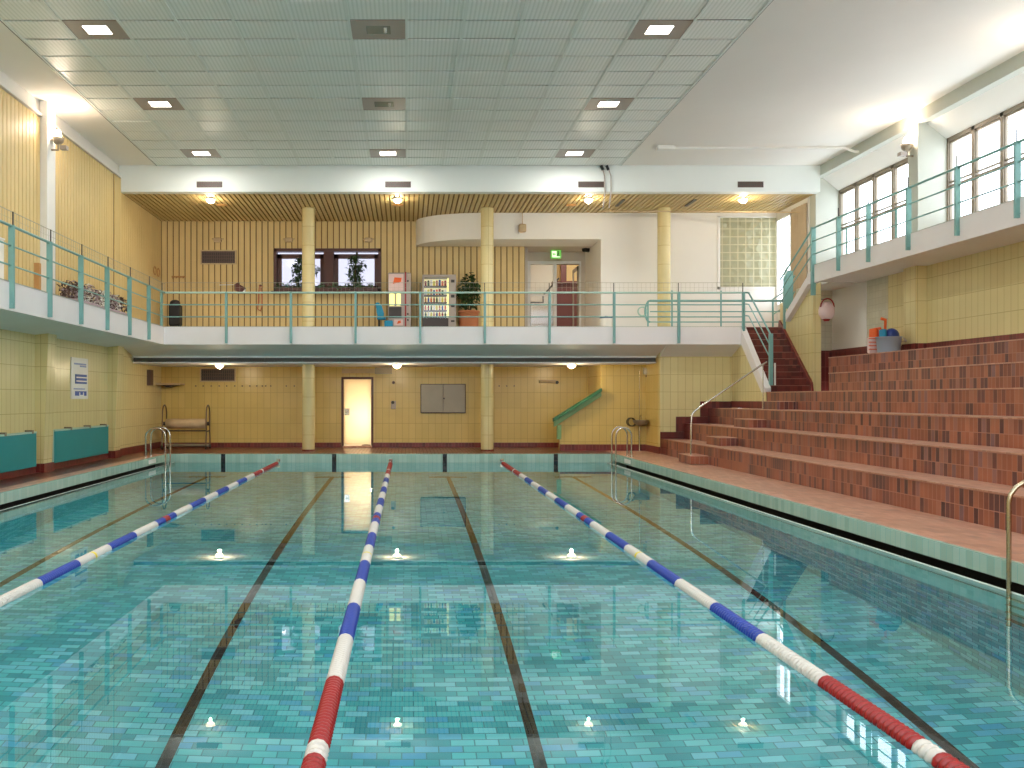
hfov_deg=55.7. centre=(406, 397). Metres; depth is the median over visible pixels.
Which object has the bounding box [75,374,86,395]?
print
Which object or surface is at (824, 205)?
wall pier
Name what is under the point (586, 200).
globe lamp
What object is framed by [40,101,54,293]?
wall pier
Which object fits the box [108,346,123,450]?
wall column
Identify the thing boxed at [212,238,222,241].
wall fitting
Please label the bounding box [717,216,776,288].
window
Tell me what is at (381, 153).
diffuser
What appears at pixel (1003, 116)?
window
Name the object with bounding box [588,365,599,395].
wall
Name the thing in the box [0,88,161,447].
wall
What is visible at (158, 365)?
ceiling
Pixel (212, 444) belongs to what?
baseboard
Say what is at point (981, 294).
wall
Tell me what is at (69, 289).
plant
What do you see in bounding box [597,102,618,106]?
diffuser
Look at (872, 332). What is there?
orange kickboard
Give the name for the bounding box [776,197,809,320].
wall
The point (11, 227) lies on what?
gallery railing
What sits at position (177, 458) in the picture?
trim
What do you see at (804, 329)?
wall
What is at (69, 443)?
board
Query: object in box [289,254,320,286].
climbing plant
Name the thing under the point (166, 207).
ceiling
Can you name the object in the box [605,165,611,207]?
hanging cable
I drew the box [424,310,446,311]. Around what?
shelf
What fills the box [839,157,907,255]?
window
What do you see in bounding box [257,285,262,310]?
hose
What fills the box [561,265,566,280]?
post
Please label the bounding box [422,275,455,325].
machine
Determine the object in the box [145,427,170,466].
pool ladder
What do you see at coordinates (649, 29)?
diffuser
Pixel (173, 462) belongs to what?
trim
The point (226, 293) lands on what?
gallery railing
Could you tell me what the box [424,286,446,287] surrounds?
shelf
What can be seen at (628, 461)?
trim
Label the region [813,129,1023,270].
gallery railing
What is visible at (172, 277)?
coat rack
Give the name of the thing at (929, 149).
wall pier
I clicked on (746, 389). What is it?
wall
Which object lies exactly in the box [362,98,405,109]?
ceiling lamp
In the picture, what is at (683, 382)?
wall
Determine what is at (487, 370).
wall column
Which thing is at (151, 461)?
trim
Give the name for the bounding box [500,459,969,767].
lane rope
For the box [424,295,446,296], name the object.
shelf
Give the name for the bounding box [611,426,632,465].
pool ladder
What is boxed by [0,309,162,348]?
gallery
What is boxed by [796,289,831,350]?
wall
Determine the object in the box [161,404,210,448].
roller
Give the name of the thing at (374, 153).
ceiling lamp
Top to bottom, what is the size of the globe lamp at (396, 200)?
0.134 m
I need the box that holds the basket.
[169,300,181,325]
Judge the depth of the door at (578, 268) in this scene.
31.90 m
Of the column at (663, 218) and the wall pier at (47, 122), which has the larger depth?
the column at (663, 218)
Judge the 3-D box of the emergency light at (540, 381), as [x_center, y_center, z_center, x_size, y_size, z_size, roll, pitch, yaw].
[4.513,-0.510,30.540,0.612,0.128,0.120,0,0,0]
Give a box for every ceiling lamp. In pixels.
[62,20,129,38]
[133,98,184,109]
[180,149,221,157]
[350,20,404,38]
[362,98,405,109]
[369,149,405,157]
[555,149,595,157]
[584,98,633,109]
[628,20,692,38]
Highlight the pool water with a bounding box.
[0,463,1023,767]
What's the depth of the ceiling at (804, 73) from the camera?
18.96 m
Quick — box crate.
[867,337,876,352]
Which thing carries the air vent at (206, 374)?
in the wall at (525, 412)
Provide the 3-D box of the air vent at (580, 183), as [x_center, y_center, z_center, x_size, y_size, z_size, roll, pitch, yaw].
[5.022,-5.827,26.190,0.700,0.160,0.020,0,0,0]
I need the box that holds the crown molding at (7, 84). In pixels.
[0,70,121,177]
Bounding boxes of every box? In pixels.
[147,370,152,385]
[342,367,391,373]
[384,320,392,325]
[391,401,395,408]
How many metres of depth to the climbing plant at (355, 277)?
30.39 m
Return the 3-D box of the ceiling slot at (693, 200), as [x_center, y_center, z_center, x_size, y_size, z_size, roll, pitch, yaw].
[8.163,-5.615,27.650,0.090,0.030,0.900,0,0,0]
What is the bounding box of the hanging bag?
[818,298,834,320]
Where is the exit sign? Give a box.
[550,250,560,258]
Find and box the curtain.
[791,203,806,298]
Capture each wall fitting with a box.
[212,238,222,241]
[283,238,294,241]
[363,238,373,241]
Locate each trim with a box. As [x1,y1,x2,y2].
[0,278,163,343]
[0,454,167,504]
[0,462,161,509]
[0,462,174,510]
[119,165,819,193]
[149,458,155,463]
[155,454,625,467]
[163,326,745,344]
[221,454,557,462]
[607,462,1023,597]
[619,462,1023,594]
[624,458,630,463]
[814,196,1023,282]
[820,51,1023,177]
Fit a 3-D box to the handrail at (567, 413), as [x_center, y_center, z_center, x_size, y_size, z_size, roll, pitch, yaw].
[5.047,0.464,28.470,1.425,1.513,0.240,0,0,0]
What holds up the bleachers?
on the floor at (989, 540)
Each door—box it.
[341,377,372,447]
[528,261,556,325]
[557,261,580,325]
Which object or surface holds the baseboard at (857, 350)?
attached to the wall at (981, 294)
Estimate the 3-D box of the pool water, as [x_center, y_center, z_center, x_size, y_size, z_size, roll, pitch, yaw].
[-0.450,1.820,14.400,12.100,0.001,25.000,0,0,0]
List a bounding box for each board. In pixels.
[0,430,36,472]
[52,424,108,462]
[71,357,87,398]
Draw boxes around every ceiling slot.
[615,199,624,206]
[684,199,696,206]
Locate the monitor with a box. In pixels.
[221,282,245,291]
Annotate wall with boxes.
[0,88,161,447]
[161,220,591,442]
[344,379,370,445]
[531,265,578,325]
[551,281,576,325]
[559,365,645,450]
[585,213,782,326]
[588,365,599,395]
[646,355,657,446]
[658,353,731,446]
[732,345,766,400]
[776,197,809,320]
[780,282,820,390]
[785,272,819,321]
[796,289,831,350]
[832,241,1023,349]
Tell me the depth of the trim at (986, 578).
12.85 m
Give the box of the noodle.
[880,317,886,329]
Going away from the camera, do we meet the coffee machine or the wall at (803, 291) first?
the wall at (803, 291)
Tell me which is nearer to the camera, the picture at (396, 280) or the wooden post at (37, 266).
the wooden post at (37, 266)
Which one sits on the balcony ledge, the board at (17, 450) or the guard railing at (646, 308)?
the guard railing at (646, 308)
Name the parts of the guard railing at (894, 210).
post, post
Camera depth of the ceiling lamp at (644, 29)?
16.54 m
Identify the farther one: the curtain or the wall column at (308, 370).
the wall column at (308, 370)
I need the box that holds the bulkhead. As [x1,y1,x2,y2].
[416,213,602,245]
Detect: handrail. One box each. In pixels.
[531,278,558,302]
[553,388,601,438]
[690,361,767,454]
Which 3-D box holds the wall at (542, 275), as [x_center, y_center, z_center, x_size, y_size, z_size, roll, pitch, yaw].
[5.850,-3.685,33.550,5.300,3.490,3.300,0,0,0]
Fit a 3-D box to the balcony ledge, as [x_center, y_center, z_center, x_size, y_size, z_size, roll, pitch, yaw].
[0.710,-1.535,28.550,17.080,0.810,4.700,0,0,0]
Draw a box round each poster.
[389,274,402,290]
[394,319,402,325]
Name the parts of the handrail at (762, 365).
post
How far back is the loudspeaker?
29.05 m
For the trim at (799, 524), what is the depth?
11.91 m
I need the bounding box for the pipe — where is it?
[602,211,799,212]
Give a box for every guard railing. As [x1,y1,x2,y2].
[637,290,782,325]
[772,275,794,326]
[846,210,896,253]
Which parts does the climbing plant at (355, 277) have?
stem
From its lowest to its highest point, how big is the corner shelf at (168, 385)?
0.130 m
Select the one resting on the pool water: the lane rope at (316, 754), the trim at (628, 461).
the lane rope at (316, 754)
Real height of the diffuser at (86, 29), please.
0.020 m
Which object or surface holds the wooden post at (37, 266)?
on the gallery at (9, 320)
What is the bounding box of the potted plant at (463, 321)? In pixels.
[456,272,480,325]
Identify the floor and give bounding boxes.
[0,447,1023,562]
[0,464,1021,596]
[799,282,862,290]
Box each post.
[34,263,40,289]
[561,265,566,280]
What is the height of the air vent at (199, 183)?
0.160 m
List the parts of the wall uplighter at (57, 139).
bulb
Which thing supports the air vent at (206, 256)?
in the wall at (525, 412)
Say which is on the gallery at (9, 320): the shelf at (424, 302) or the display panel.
the display panel
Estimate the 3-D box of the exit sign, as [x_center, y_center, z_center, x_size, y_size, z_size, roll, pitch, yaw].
[4.811,-4.644,31.027,0.340,0.280,0.085,0,0,0]
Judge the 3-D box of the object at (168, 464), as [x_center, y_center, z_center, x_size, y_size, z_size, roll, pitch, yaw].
[-0.450,3.320,14.400,12.100,3.500,25.000,0,0,0]
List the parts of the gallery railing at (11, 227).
post, post, post, rail, rail, rail, post, post, post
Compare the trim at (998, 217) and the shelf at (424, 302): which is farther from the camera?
the shelf at (424, 302)
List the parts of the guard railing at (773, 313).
post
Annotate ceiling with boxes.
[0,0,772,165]
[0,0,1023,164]
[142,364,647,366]
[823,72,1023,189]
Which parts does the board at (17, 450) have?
green frame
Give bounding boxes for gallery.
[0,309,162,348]
[820,224,1023,281]
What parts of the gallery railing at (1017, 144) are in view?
post, post, post, rail, rail, rail, post, post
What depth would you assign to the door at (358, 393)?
30.65 m
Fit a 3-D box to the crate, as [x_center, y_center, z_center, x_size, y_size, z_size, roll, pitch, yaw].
[10.560,-1.192,21.740,0.260,0.360,0.120,0,0,0]
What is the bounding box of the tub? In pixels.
[875,336,906,352]
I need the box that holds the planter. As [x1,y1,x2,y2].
[273,282,377,290]
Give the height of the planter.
0.422 m
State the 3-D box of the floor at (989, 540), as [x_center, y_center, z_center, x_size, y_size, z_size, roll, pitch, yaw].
[-0.215,1.695,14.250,15.230,0.250,33.500,0,0,0]
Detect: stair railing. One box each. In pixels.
[745,292,775,384]
[779,227,815,328]
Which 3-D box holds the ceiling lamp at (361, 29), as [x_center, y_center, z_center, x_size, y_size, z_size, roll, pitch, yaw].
[-0.495,-6.395,16.569,0.946,0.130,0.814,0,0,0]
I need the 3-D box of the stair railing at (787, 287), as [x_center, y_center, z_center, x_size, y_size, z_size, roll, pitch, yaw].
[10.300,-3.076,25.085,0.400,2.392,2.230,0,0,0]
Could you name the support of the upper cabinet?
attached to the wall at (525, 412)
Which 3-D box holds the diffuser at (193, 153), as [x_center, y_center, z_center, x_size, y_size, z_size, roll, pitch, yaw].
[-5.345,-6.360,24.944,0.410,0.020,0.370,0,0,0]
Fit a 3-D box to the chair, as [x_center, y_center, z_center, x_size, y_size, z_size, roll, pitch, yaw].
[-0.844,-2.456,29.700,0.467,0.967,0.488,0,0,0]
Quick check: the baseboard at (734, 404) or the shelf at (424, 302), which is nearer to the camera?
the baseboard at (734, 404)
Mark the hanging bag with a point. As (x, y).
(826, 311)
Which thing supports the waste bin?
on the balcony ledge
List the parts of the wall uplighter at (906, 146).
bulb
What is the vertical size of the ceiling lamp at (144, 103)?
0.112 m
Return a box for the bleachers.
[660,339,1023,533]
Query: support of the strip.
attached to the floor at (989, 540)
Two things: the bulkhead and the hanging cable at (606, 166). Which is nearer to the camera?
the hanging cable at (606, 166)
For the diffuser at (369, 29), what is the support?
attached to the ceiling lamp at (361, 29)
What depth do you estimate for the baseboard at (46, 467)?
22.50 m
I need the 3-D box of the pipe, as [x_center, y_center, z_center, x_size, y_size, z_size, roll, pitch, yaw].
[8.483,-5.363,27.984,5.471,0.327,0.727,0,0,14]
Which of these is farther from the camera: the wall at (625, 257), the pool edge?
the wall at (625, 257)
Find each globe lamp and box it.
[205,198,215,202]
[215,364,223,367]
[392,198,402,202]
[392,364,401,367]
[567,364,575,367]
[583,198,593,202]
[738,198,747,202]
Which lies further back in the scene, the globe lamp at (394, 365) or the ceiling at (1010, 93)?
the globe lamp at (394, 365)
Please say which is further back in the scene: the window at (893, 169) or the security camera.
the security camera
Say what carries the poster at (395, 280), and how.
attached to the coffee machine
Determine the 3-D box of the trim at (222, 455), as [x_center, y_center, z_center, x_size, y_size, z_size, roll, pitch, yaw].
[-0.490,3.218,26.899,9.440,3.304,0.022,0,0,0]
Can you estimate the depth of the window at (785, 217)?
29.12 m
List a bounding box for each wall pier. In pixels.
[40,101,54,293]
[810,178,846,263]
[908,123,956,231]
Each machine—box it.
[388,272,410,325]
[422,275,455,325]
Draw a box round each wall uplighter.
[51,130,68,150]
[897,137,912,156]
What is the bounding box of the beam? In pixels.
[133,356,655,363]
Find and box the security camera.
[582,248,589,251]
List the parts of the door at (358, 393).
handle, sill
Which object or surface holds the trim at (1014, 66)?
attached to the ceiling at (804, 73)
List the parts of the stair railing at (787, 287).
teal plate, rail, rail, rail, post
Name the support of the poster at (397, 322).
attached to the coffee machine
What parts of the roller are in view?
hoop frame, hoop frame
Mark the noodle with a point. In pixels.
(881, 318)
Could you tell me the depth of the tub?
21.20 m
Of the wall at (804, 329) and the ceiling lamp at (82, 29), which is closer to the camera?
the ceiling lamp at (82, 29)
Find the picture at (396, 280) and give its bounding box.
[393,277,401,283]
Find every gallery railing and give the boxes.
[0,206,164,339]
[160,283,744,342]
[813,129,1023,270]
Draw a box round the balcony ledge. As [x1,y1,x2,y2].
[126,345,740,356]
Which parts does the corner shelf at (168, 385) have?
shelf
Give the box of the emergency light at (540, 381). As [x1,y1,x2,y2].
[539,380,558,383]
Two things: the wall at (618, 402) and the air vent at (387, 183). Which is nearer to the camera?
the air vent at (387, 183)
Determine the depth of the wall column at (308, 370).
28.34 m
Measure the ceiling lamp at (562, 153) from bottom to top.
0.112 m
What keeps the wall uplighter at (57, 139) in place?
attached to the wall pier at (47, 122)
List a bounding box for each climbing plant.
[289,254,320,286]
[346,252,366,289]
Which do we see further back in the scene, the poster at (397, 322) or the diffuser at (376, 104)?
the poster at (397, 322)
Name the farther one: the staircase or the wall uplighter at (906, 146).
the staircase
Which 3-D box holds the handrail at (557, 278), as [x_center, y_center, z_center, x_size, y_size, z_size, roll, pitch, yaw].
[4.796,-3.070,33.500,1.052,2.260,0.060,0,0,0]
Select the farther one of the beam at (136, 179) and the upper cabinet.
the upper cabinet
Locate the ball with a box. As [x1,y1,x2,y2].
[887,328,899,335]
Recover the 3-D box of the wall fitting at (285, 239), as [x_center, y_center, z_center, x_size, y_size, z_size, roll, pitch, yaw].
[-3.761,-5.026,30.540,0.360,0.140,0.120,0,0,0]
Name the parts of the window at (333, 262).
sash, sill, pane, sash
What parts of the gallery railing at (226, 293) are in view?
post, post, post, post, post, rail, rail, rail, post, post, post, post, post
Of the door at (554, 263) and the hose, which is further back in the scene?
the door at (554, 263)
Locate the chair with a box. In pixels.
[376,302,385,325]
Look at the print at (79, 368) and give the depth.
22.91 m
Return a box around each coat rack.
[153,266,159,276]
[171,276,185,278]
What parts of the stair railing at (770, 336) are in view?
rail, rail, rail, post, white post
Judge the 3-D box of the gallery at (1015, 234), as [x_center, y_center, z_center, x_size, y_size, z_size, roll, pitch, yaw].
[11.050,-3.110,10.750,1.700,0.420,26.500,0,0,0]
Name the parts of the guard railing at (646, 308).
post, post, rail, rail, rail, post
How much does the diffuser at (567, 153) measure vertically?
0.020 m
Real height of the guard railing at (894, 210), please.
0.915 m
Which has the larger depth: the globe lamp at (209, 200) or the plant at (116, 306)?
the globe lamp at (209, 200)
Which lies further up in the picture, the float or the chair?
the chair
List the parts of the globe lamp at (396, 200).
glass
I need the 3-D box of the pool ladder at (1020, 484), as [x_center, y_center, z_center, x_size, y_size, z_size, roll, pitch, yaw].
[5.870,1.951,8.600,0.660,2.437,0.698,0,0,0]
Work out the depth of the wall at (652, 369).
27.84 m
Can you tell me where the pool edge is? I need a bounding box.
[614,454,1023,584]
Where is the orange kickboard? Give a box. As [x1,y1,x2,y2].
[869,328,876,336]
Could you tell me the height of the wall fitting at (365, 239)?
0.140 m
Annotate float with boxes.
[879,329,886,336]
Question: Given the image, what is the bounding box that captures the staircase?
[739,320,813,391]
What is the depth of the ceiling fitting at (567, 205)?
27.92 m
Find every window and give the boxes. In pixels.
[271,248,381,291]
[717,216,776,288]
[776,213,790,326]
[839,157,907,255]
[947,102,1023,220]
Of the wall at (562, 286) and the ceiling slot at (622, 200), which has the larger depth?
the wall at (562, 286)
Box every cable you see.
[600,165,605,207]
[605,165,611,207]
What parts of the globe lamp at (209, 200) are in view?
glass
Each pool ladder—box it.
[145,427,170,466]
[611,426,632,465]
[1006,480,1023,594]
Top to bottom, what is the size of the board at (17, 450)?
0.760 m
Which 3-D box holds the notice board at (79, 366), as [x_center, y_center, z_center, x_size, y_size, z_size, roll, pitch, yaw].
[-7.815,-0.465,22.914,0.026,0.979,1.152,0,0,0]
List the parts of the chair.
backrest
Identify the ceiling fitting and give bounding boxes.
[216,204,227,206]
[565,204,576,206]
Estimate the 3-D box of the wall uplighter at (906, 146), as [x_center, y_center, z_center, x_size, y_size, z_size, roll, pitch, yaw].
[11.087,-5.590,21.356,0.570,0.480,0.278,0,0,-32]
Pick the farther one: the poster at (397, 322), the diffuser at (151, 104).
the poster at (397, 322)
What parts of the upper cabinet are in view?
door, door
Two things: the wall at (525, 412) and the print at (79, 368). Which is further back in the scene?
the wall at (525, 412)
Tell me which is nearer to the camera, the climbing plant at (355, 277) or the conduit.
the conduit
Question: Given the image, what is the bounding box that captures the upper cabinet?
[420,384,465,412]
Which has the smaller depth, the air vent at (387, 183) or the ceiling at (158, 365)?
the air vent at (387, 183)
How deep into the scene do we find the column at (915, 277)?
21.05 m
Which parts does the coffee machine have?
lit panel, lit panel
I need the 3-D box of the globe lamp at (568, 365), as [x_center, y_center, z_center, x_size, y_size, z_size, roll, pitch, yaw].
[4.772,-0.923,27.850,0.286,0.134,0.286,0,0,0]
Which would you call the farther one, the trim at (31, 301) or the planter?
the planter
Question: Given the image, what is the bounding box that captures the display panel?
[0,237,4,278]
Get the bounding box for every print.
[74,363,85,389]
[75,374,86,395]
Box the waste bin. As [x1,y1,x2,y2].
[599,317,612,325]
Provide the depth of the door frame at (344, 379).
33.10 m
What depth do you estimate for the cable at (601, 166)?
26.12 m
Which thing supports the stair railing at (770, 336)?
on the staircase
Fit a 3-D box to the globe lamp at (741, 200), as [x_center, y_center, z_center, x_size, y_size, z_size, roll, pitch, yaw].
[9.485,-5.563,27.100,0.286,0.134,0.286,0,0,0]
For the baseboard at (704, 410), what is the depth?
26.97 m
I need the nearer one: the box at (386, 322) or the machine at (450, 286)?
the box at (386, 322)
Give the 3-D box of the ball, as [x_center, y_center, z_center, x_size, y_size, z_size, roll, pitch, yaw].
[10.790,-1.392,21.380,0.320,0.320,0.320,0,0,0]
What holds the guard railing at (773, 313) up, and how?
on the floor
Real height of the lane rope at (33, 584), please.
0.178 m
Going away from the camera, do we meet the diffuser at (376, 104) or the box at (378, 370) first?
the diffuser at (376, 104)
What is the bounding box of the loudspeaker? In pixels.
[519,212,525,231]
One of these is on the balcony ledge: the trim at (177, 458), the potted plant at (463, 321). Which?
the potted plant at (463, 321)
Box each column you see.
[35,333,56,463]
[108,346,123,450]
[302,207,314,325]
[302,364,314,449]
[481,207,493,325]
[481,364,493,449]
[657,207,670,325]
[903,266,926,343]
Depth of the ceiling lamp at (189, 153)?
24.92 m
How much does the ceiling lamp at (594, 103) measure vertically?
0.112 m
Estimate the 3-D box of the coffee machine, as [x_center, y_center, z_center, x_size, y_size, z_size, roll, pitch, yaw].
[-0.231,-2.917,29.935,0.709,1.935,0.730,0,0,0]
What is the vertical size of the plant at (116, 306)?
0.661 m
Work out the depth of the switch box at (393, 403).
30.54 m
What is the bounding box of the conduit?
[656,145,879,152]
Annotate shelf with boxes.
[156,383,184,387]
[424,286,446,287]
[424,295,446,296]
[424,302,446,303]
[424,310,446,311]
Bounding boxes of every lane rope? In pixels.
[0,459,279,606]
[301,459,391,767]
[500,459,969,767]
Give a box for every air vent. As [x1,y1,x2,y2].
[197,181,221,186]
[200,250,235,263]
[200,368,235,381]
[385,181,410,186]
[578,181,603,186]
[738,181,762,186]
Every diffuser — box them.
[82,26,111,33]
[149,102,170,106]
[192,152,209,154]
[366,26,389,33]
[374,102,393,106]
[380,152,395,154]
[566,152,582,154]
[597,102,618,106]
[645,26,673,33]
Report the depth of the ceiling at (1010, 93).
20.57 m
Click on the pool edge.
(993, 565)
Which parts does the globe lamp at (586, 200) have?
glass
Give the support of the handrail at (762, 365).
on the bleachers
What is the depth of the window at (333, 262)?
30.70 m
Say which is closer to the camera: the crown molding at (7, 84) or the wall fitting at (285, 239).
the crown molding at (7, 84)
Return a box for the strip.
[0,454,163,491]
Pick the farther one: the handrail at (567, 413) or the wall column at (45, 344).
the handrail at (567, 413)
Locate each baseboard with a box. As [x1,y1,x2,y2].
[0,441,160,479]
[163,443,558,446]
[560,401,730,453]
[731,401,761,408]
[821,333,1023,390]

